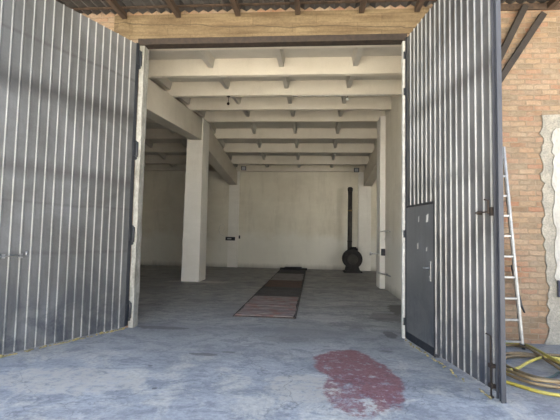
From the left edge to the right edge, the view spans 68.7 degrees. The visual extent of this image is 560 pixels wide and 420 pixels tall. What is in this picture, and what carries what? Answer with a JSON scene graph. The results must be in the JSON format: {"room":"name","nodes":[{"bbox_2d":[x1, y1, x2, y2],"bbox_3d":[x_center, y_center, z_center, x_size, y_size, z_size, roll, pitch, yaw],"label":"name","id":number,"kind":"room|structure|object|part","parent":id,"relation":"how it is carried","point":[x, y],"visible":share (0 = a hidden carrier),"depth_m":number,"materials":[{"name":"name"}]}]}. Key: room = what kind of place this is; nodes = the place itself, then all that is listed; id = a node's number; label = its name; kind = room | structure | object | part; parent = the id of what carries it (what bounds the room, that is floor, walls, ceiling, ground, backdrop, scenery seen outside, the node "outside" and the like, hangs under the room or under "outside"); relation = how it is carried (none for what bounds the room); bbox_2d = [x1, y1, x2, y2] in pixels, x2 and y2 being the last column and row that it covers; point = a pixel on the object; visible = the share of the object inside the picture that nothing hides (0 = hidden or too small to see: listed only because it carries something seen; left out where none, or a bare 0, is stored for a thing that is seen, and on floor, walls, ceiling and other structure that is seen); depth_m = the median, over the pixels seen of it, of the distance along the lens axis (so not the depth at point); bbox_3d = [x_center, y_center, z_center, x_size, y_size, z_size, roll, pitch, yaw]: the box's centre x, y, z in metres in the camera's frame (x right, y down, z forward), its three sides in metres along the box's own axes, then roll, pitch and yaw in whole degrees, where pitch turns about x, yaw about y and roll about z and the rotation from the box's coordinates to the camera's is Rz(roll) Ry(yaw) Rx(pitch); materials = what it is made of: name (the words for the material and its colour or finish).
{"room":"garage entrance","nodes":[
{"label":"garage entrance","id":0,"kind":"room"},
{"bbox_2d":[140,164,376,270],"bbox_3d":[0.707,-0.154,20.816,20.600,6.200,0.300,1,-4,5],"label":"wall","id":1,"kind":"structure","parent":0,"point":[287,219],"depth_m":20.73,"materials":[{"name":"beige paint"}]},
{"bbox_2d":[227,171,239,266],"bbox_3d":[-2.354,0.456,20.802,0.520,4.860,0.140,1,-4,5],"label":"column","id":2,"kind":"structure","parent":1,"relation":"attached to","point":[234,190],"depth_m":20.72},
{"bbox_2d":[225,237,234,240],"bbox_3d":[-2.502,1.444,20.636,0.480,0.180,0.085,1,-4,5],"label":"switch box","id":3,"kind":"object","parent":2,"relation":"attached to","point":[226,238],"visible":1,"depth_m":20.60,"materials":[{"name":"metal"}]},
{"bbox_2d":[144,167,364,171],"bbox_3d":[0.723,-2.032,20.676,20.000,0.190,0.220,1,-4,5],"label":"ledge","id":4,"kind":"object","parent":1,"relation":"attached to","point":[248,169],"visible":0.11,"depth_m":20.67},
{"bbox_2d":[358,172,370,270],"bbox_3d":[4.174,0.552,20.267,0.620,4.860,0.140,1,-4,5],"label":"column","id":5,"kind":"structure","parent":1,"relation":"attached to","point":[364,192],"depth_m":20.19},
{"bbox_2d":[144,47,401,167],"bbox_3d":[0.207,-3.130,14.190,20.000,1.229,13.350,1,-4,5],"label":"ceiling","id":6,"kind":"structure","parent":0,"point":[208,56],"depth_m":10.97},
{"bbox_2d":[144,155,368,164],"bbox_3d":[0.628,-2.366,19.459,20.000,0.390,0.218,1,-4,5],"label":"ceiling beam","id":7,"kind":"structure","parent":6,"relation":"attached to","point":[149,159],"depth_m":19.42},
{"bbox_2d":[145,143,374,152],"bbox_3d":[0.499,-2.684,17.832,20.000,0.390,0.218,1,-4,5],"label":"ceiling beam","id":8,"kind":"structure","parent":6,"relation":"attached to","point":[157,147],"depth_m":17.79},
{"bbox_2d":[145,128,376,138],"bbox_3d":[0.370,-3.003,16.204,20.000,0.390,0.218,1,-4,5],"label":"ceiling beam","id":9,"kind":"structure","parent":6,"relation":"attached to","point":[302,133],"depth_m":16.14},
{"bbox_2d":[146,110,384,122],"bbox_3d":[0.242,-3.322,14.577,20.000,0.390,0.218,1,-4,5],"label":"ceiling beam","id":10,"kind":"structure","parent":6,"relation":"attached to","point":[300,115],"depth_m":14.47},
{"bbox_2d":[148,56,401,77],"bbox_3d":[-3.529,-3.291,9.602,13.300,0.390,0.218,1,-4,5],"label":"ceiling beam","id":11,"kind":"structure","parent":6,"relation":"attached to","point":[368,65],"depth_m":9.24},
{"bbox_2d":[149,45,401,50],"bbox_3d":[-3.669,-3.257,7.902,13.300,0.390,0.218,1,-4,5],"label":"ceiling beam","id":12,"kind":"structure","parent":6,"relation":"attached to","point":[356,46],"depth_m":7.61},
{"bbox_2d":[154,80,401,96],"bbox_3d":[-3.385,-3.324,11.352,13.300,0.390,0.218,1,-4,5],"label":"ceiling beam","id":13,"kind":"structure","parent":6,"relation":"attached to","point":[317,87],"depth_m":10.99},
{"bbox_2d":[293,94,400,95],"bbox_3d":[1.775,-3.025,10.813,2.880,0.028,0.032,1,-4,5],"label":"conduit pipe","id":14,"kind":"object","parent":13,"relation":"attached to","point":[369,94],"visible":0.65,"depth_m":10.77,"materials":[{"name":"white paint"}]},
{"bbox_2d":[175,96,390,110],"bbox_3d":[-3.245,-3.357,13.052,13.300,0.390,0.218,1,-4,5],"label":"ceiling beam","id":15,"kind":"structure","parent":6,"relation":"attached to","point":[367,102],"depth_m":12.68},
{"bbox_2d":[0,265,559,419],"bbox_3d":[0.896,2.502,11.376,60.000,0.300,18.700,1,-4,5],"label":"floor","id":16,"kind":"structure","parent":0,"point":[344,355],"depth_m":5.02,"materials":[{"name":"concrete"}]},
{"bbox_2d":[0,328,124,357],"bbox_3d":[-3.116,1.903,5.943,0.076,0.038,2.108,-1,-4,28],"label":"debris","id":17,"kind":"object","parent":16,"relation":"on","point":[101,332],"visible":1,"depth_m":5.89,"materials":[{"name":"yellow plant"}]},
{"bbox_2d":[181,118,209,281],"bbox_3d":[-2.972,-0.360,14.527,0.630,5.660,0.870,1,-4,5],"label":"column","id":18,"kind":"structure","parent":16,"relation":"on","point":[193,268],"depth_m":14.12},
{"bbox_2d":[147,78,201,139],"bbox_3d":[-3.181,-2.757,10.996,0.420,1.279,6.500,1,-4,5],"label":"ceiling beam","id":19,"kind":"structure","parent":18,"relation":"attached to","point":[163,108],"depth_m":11.32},
{"bbox_2d":[209,127,236,184],"bbox_3d":[-2.611,-2.181,18.051,0.420,1.475,6.000,1,-4,5],"label":"ceiling beam","id":20,"kind":"structure","parent":18,"relation":"attached to","point":[219,160],"depth_m":17.47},
{"bbox_2d":[235,296,298,317],"bbox_3d":[-0.199,2.191,9.469,1.200,0.032,2.690,1,-4,5],"label":"pit cover","id":21,"kind":"object","parent":16,"relation":"on","point":[260,306],"visible":1,"depth_m":9.10,"materials":[{"name":"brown wood"}]},
{"bbox_2d":[233,270,305,318],"bbox_3d":[0.153,2.486,13.810,1.250,0.014,11.580,1,-4,5],"label":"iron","id":22,"kind":"object","parent":16,"relation":"on","point":[279,270],"visible":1,"depth_m":8.24,"materials":[{"name":"grey metal"}]},
{"bbox_2d":[255,286,300,296],"bbox_3d":[-0.009,2.345,11.801,1.200,0.032,1.980,1,-4,5],"label":"pit cover","id":23,"kind":"object","parent":16,"relation":"on","point":[265,291],"visible":0.97,"depth_m":11.65,"materials":[{"name":"black wood"}]},
{"bbox_2d":[265,280,302,287],"bbox_3d":[0.152,2.476,13.790,1.200,0.031,2.000,1,-4,5],"label":"pit cover","id":24,"kind":"object","parent":16,"relation":"on","point":[271,283],"visible":0.93,"depth_m":13.65,"materials":[{"name":"brown wood"}]},
{"bbox_2d":[270,273,304,280],"bbox_3d":[0.344,2.631,16.163,1.200,0.032,2.750,1,-4,5],"label":"pit cover","id":25,"kind":"object","parent":16,"relation":"on","point":[279,276],"visible":0.96,"depth_m":15.87,"materials":[{"name":"brown wood"}]},
{"bbox_2d":[277,270,304,273],"bbox_3d":[0.533,2.785,18.495,1.200,0.032,1.920,1,-4,5],"label":"pit cover","id":26,"kind":"object","parent":16,"relation":"on","point":[280,271],"visible":0.98,"depth_m":18.34,"materials":[{"name":"black wood"}]},
{"bbox_2d":[280,267,306,269],"bbox_3d":[0.651,2.801,19.691,1.300,0.158,0.200,1,-4,5],"label":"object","id":27,"kind":"object","parent":16,"relation":"on","point":[281,268],"visible":0.98,"depth_m":19.61,"materials":[{"name":"metal"}]},
{"bbox_2d":[342,187,362,272],"bbox_3d":[3.388,0.898,19.196,0.890,4.000,0.831,1,-4,5],"label":"stove","id":28,"kind":"object","parent":16,"relation":"on","point":[352,259],"visible":1,"depth_m":18.83,"materials":[{"name":"metal"}]},
{"bbox_3d":[3.333,2.273,18.764,0.480,0.480,0.050,1,-4,5],"label":"stove door","id":29,"kind":"part","parent":28,"relation":"part of","materials":[{"name":"metal"}]},
{"bbox_2d":[376,116,385,288],"bbox_3d":[3.565,-0.261,13.563,0.620,5.600,0.680,1,-4,5],"label":"column","id":30,"kind":"structure","parent":16,"relation":"on","point":[381,123],"depth_m":13.32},
{"bbox_2d":[364,143,376,186],"bbox_3d":[4.106,-2.119,17.251,0.400,1.518,6.500,1,-4,5],"label":"ceiling beam","id":31,"kind":"structure","parent":30,"relation":"attached to","point":[370,173],"depth_m":18.18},
{"bbox_2d":[405,340,491,398],"bbox_3d":[2.053,1.966,5.296,0.078,0.035,2.336,1,-4,-4],"label":"debris","id":32,"kind":"object","parent":16,"relation":"on","point":[427,355],"visible":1,"depth_m":5.17,"materials":[{"name":"yellow plant"}]},
{"bbox_2d":[503,147,524,349],"bbox_3d":[3.454,0.527,6.351,0.440,3.106,0.350,1,-4,5],"label":"ladder","id":33,"kind":"object","parent":16,"relation":"on","point":[516,298],"visible":0.47,"depth_m":6.29,"materials":[{"name":"metal"}]},
{"bbox_2d":[506,351,559,383],"bbox_3d":[3.357,1.936,5.006,1.662,0.091,1.390,1,-4,5],"label":"hose","id":34,"kind":"object","parent":16,"relation":"on","point":[514,371],"visible":0.61,"depth_m":4.74,"materials":[{"name":"beige rubber"}]},
{"bbox_2d":[506,343,559,396],"bbox_3d":[3.410,1.931,5.189,1.920,0.149,2.358,1,-4,5],"label":"hose","id":35,"kind":"object","parent":16,"relation":"on","point":[556,359],"visible":0.47,"depth_m":5.00,"materials":[{"name":"yellow rubber"}]},
{"bbox_2d":[506,344,559,388],"bbox_3d":[3.421,1.954,5.277,1.643,0.110,1.964,1,-4,5],"label":"hose","id":36,"kind":"object","parent":16,"relation":"on","point":[514,345],"visible":0.59,"depth_m":5.04,"materials":[{"name":"beige rubber"}]},
{"bbox_2d":[545,371,559,377],"bbox_3d":[3.090,1.953,4.948,1.134,0.026,0.533,0,-4,15],"label":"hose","id":37,"kind":"object","parent":16,"relation":"on","point":[558,372],"visible":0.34,"depth_m":4.79,"materials":[{"name":"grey rubber"}]},
{"bbox_2d":[56,0,549,14],"bbox_3d":[0.521,-3.540,5.846,17.978,0.117,2.450,1,-4,5],"label":"roof","id":38,"kind":"structure","parent":0,"point":[69,3],"depth_m":7.00,"materials":[{"name":"brown metal"}]},
{"bbox_2d":[82,1,559,343],"bbox_3d":[-0.399,-1.000,7.186,20.600,6.100,0.400,1,-4,5],"label":"wall","id":39,"kind":"structure","parent":0,"point":[531,88],"depth_m":6.64,"materials":[{"name":"brick"}]},
{"bbox_2d":[0,0,141,354],"bbox_3d":[-3.113,-0.564,6.047,0.148,4.925,2.496,-1,-4,29],"label":"gate leaf","id":40,"kind":"object","parent":39,"relation":"attached to","point":[69,81],"visible":1,"depth_m":5.97,"materials":[{"name":"metal"}]},
{"bbox_3d":[-3.154,-0.572,6.047,0.076,4.910,2.455,-1,-4,29],"label":"frame","id":41,"kind":"part","parent":40,"relation":"part of","materials":[{"name":"grey metal"}]},
{"bbox_2d":[128,46,148,327],"bbox_3d":[-2.488,-0.458,7.230,0.096,4.940,0.212,1,-4,5],"label":"door frame","id":42,"kind":"structure","parent":39,"relation":"attached to","point":[143,72],"depth_m":7.17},
{"bbox_2d":[114,8,429,39],"bbox_3d":[-0.041,-3.208,7.177,5.850,0.438,0.210,1,-4,5],"label":"lintel","id":43,"kind":"object","parent":39,"relation":"attached to","point":[372,21],"visible":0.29,"depth_m":7.08,"materials":[{"name":"brown wood"}]},
{"bbox_2d":[105,0,126,18],"bbox_3d":[-2.858,-3.496,6.125,0.085,0.154,2.367,1,-4,5],"label":"rafter","id":44,"kind":"object","parent":43,"relation":"attached to","point":[112,3],"visible":1,"depth_m":6.99,"materials":[{"name":"brown wood"}]},
{"bbox_2d":[116,21,132,37],"bbox_3d":[-2.766,-3.206,7.290,0.400,0.390,0.125,1,-4,5],"label":"lintel piece","id":45,"kind":"object","parent":43,"relation":"attached to","point":[124,28],"visible":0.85,"depth_m":7.25,"materials":[{"name":"beige wood"}]},
{"bbox_2d":[165,0,180,17],"bbox_3d":[-1.881,-3.482,6.045,0.085,0.154,2.367,1,-4,5],"label":"rafter","id":46,"kind":"object","parent":43,"relation":"attached to","point":[171,3],"visible":1,"depth_m":6.94,"materials":[{"name":"brown wood"}]},
{"bbox_2d":[230,0,240,15],"bbox_3d":[-0.825,-3.466,5.958,0.085,0.154,2.367,1,-4,5],"label":"rafter","id":47,"kind":"object","parent":43,"relation":"attached to","point":[234,3],"visible":1,"depth_m":6.85,"materials":[{"name":"brown wood"}]},
{"bbox_2d":[138,33,406,48],"bbox_3d":[-0.183,-2.937,7.153,4.660,0.110,0.185,1,-4,5],"label":"surround","id":48,"kind":"object","parent":43,"relation":"attached to","point":[350,39],"visible":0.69,"depth_m":7.09,"materials":[{"name":"metal"}]},
{"bbox_2d":[294,0,299,14],"bbox_3d":[0.212,-3.451,5.873,0.085,0.154,2.367,1,-4,5],"label":"rafter","id":49,"kind":"object","parent":43,"relation":"attached to","point":[296,2],"visible":1,"depth_m":6.79,"materials":[{"name":"brown wood"}]},
{"bbox_2d":[71,0,436,9],"bbox_3d":[0.612,-3.456,6.834,18.000,0.014,0.060,1,-4,5],"label":"batten","id":50,"kind":"object","parent":49,"relation":"on","point":[344,1],"visible":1,"depth_m":6.92,"materials":[{"name":"brown wood"}]},
{"bbox_2d":[359,0,366,12],"bbox_3d":[1.288,-3.435,5.785,0.085,0.154,2.367,1,-4,5],"label":"rafter","id":51,"kind":"object","parent":43,"relation":"attached to","point":[362,6],"visible":1,"depth_m":6.74,"materials":[{"name":"brown wood"}]},
{"bbox_2d":[414,0,424,11],"bbox_3d":[2.205,-3.421,5.709,0.085,0.154,2.367,1,-4,5],"label":"rafter","id":52,"kind":"object","parent":43,"relation":"attached to","point":[419,3],"visible":1,"depth_m":6.71,"materials":[{"name":"brown wood"}]},
{"bbox_2d":[401,41,404,337],"bbox_3d":[2.047,-0.395,6.803,0.053,4.940,0.098,1,-4,5],"label":"door frame","id":53,"kind":"structure","parent":39,"relation":"attached to","point":[403,42],"depth_m":6.77,"materials":[{"name":"white paint"}]},
{"bbox_2d":[403,0,506,403],"bbox_3d":[2.139,-0.484,5.460,0.155,4.950,2.544,1,-4,-4],"label":"gate leaf","id":54,"kind":"object","parent":39,"relation":"attached to","point":[453,234],"visible":1,"depth_m":5.05,"materials":[{"name":"metal"}]},
{"bbox_3d":[2.080,0.921,6.078,0.042,1.964,0.966,1,-4,-4],"label":"wicket door","id":55,"kind":"part","parent":54,"relation":"part of","materials":[{"name":"grey metal"}]},
{"bbox_3d":[2.055,1.945,6.012,0.050,0.110,0.966,1,-4,-4],"label":"kick plate","id":56,"kind":"part","parent":54,"relation":"part of","materials":[{"name":"black metal"}]},
{"bbox_3d":[2.174,-0.491,5.487,0.080,4.930,2.436,1,-4,-4],"label":"frame","id":57,"kind":"part","parent":54,"relation":"part of","materials":[{"name":"grey metal"}]},
{"bbox_3d":[2.053,0.850,5.736,0.068,0.280,0.116,1,-4,-4],"label":"handle","id":58,"kind":"part","parent":54,"relation":"part of","materials":[{"name":"silver metal"}]},
{"bbox_2d":[501,4,528,61],"bbox_3d":[3.742,-2.803,6.703,0.606,1.120,0.100,1,-4,5],"label":"diagonal strut","id":59,"kind":"object","parent":39,"relation":"attached to","point":[519,17],"visible":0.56,"depth_m":6.66,"materials":[{"name":"wood"}]},
{"bbox_2d":[511,265,524,312],"bbox_3d":[3.700,1.226,6.379,0.203,0.727,0.046,-2,-5,43],"label":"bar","id":60,"kind":"object","parent":39,"relation":"attached to","point":[522,307],"visible":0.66,"depth_m":6.33,"materials":[{"name":"metal"}]},
{"bbox_2d":[502,11,546,81],"bbox_3d":[3.810,-2.472,6.676,1.011,1.510,0.091,1,-4,5],"label":"diagonal strut","id":61,"kind":"object","parent":39,"relation":"attached to","point":[542,15],"visible":0.56,"depth_m":6.63,"materials":[{"name":"wood"}]},
{"bbox_2d":[501,3,559,10],"bbox_3d":[6.243,-3.312,6.573,6.730,0.100,0.048,1,-4,5],"label":"wall plate","id":62,"kind":"object","parent":39,"relation":"attached to","point":[532,6],"visible":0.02,"depth_m":6.73,"materials":[{"name":"brown wood"}]},
{"bbox_2d":[547,0,559,8],"bbox_3d":[4.317,-3.390,5.536,0.085,0.154,2.367,1,-4,5],"label":"rafter","id":63,"kind":"object","parent":62,"relation":"on","point":[551,4],"visible":1,"depth_m":6.60,"materials":[{"name":"brown wood"}]},
{"bbox_2d":[539,114,559,344],"bbox_3d":[4.797,0.281,6.470,1.290,3.660,0.020,1,-4,5],"label":"wall patch surface","id":64,"kind":"structure","parent":39,"relation":"attached to","point":[550,123],"depth_m":6.50,"materials":[{"name":"beige paint"}]},
{"bbox_2d":[551,128,559,280],"bbox_3d":[4.884,0.001,6.463,1.123,2.620,0.015,1,-4,5],"label":"plaster","id":65,"kind":"object","parent":64,"relation":"attached to","point":[555,138],"visible":1,"depth_m":6.51,"materials":[{"name":"white paint"}]},
{"bbox_2d":[557,280,559,296],"bbox_3d":[4.439,1.230,6.386,0.200,0.260,0.050,1,-4,5],"label":"wall box","id":66,"kind":"object","parent":65,"relation":"attached to","point":[558,281],"visible":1,"depth_m":6.39,"materials":[{"name":"grey metal"}]},
{"bbox_2d":[385,96,401,299],"bbox_3d":[3.223,-0.842,10.085,0.150,6.300,6.530,1,-4,5],"label":"wall","id":67,"kind":"structure","parent":0,"point":[393,165],"depth_m":11.88,"materials":[{"name":"beige paint"}]}
]}

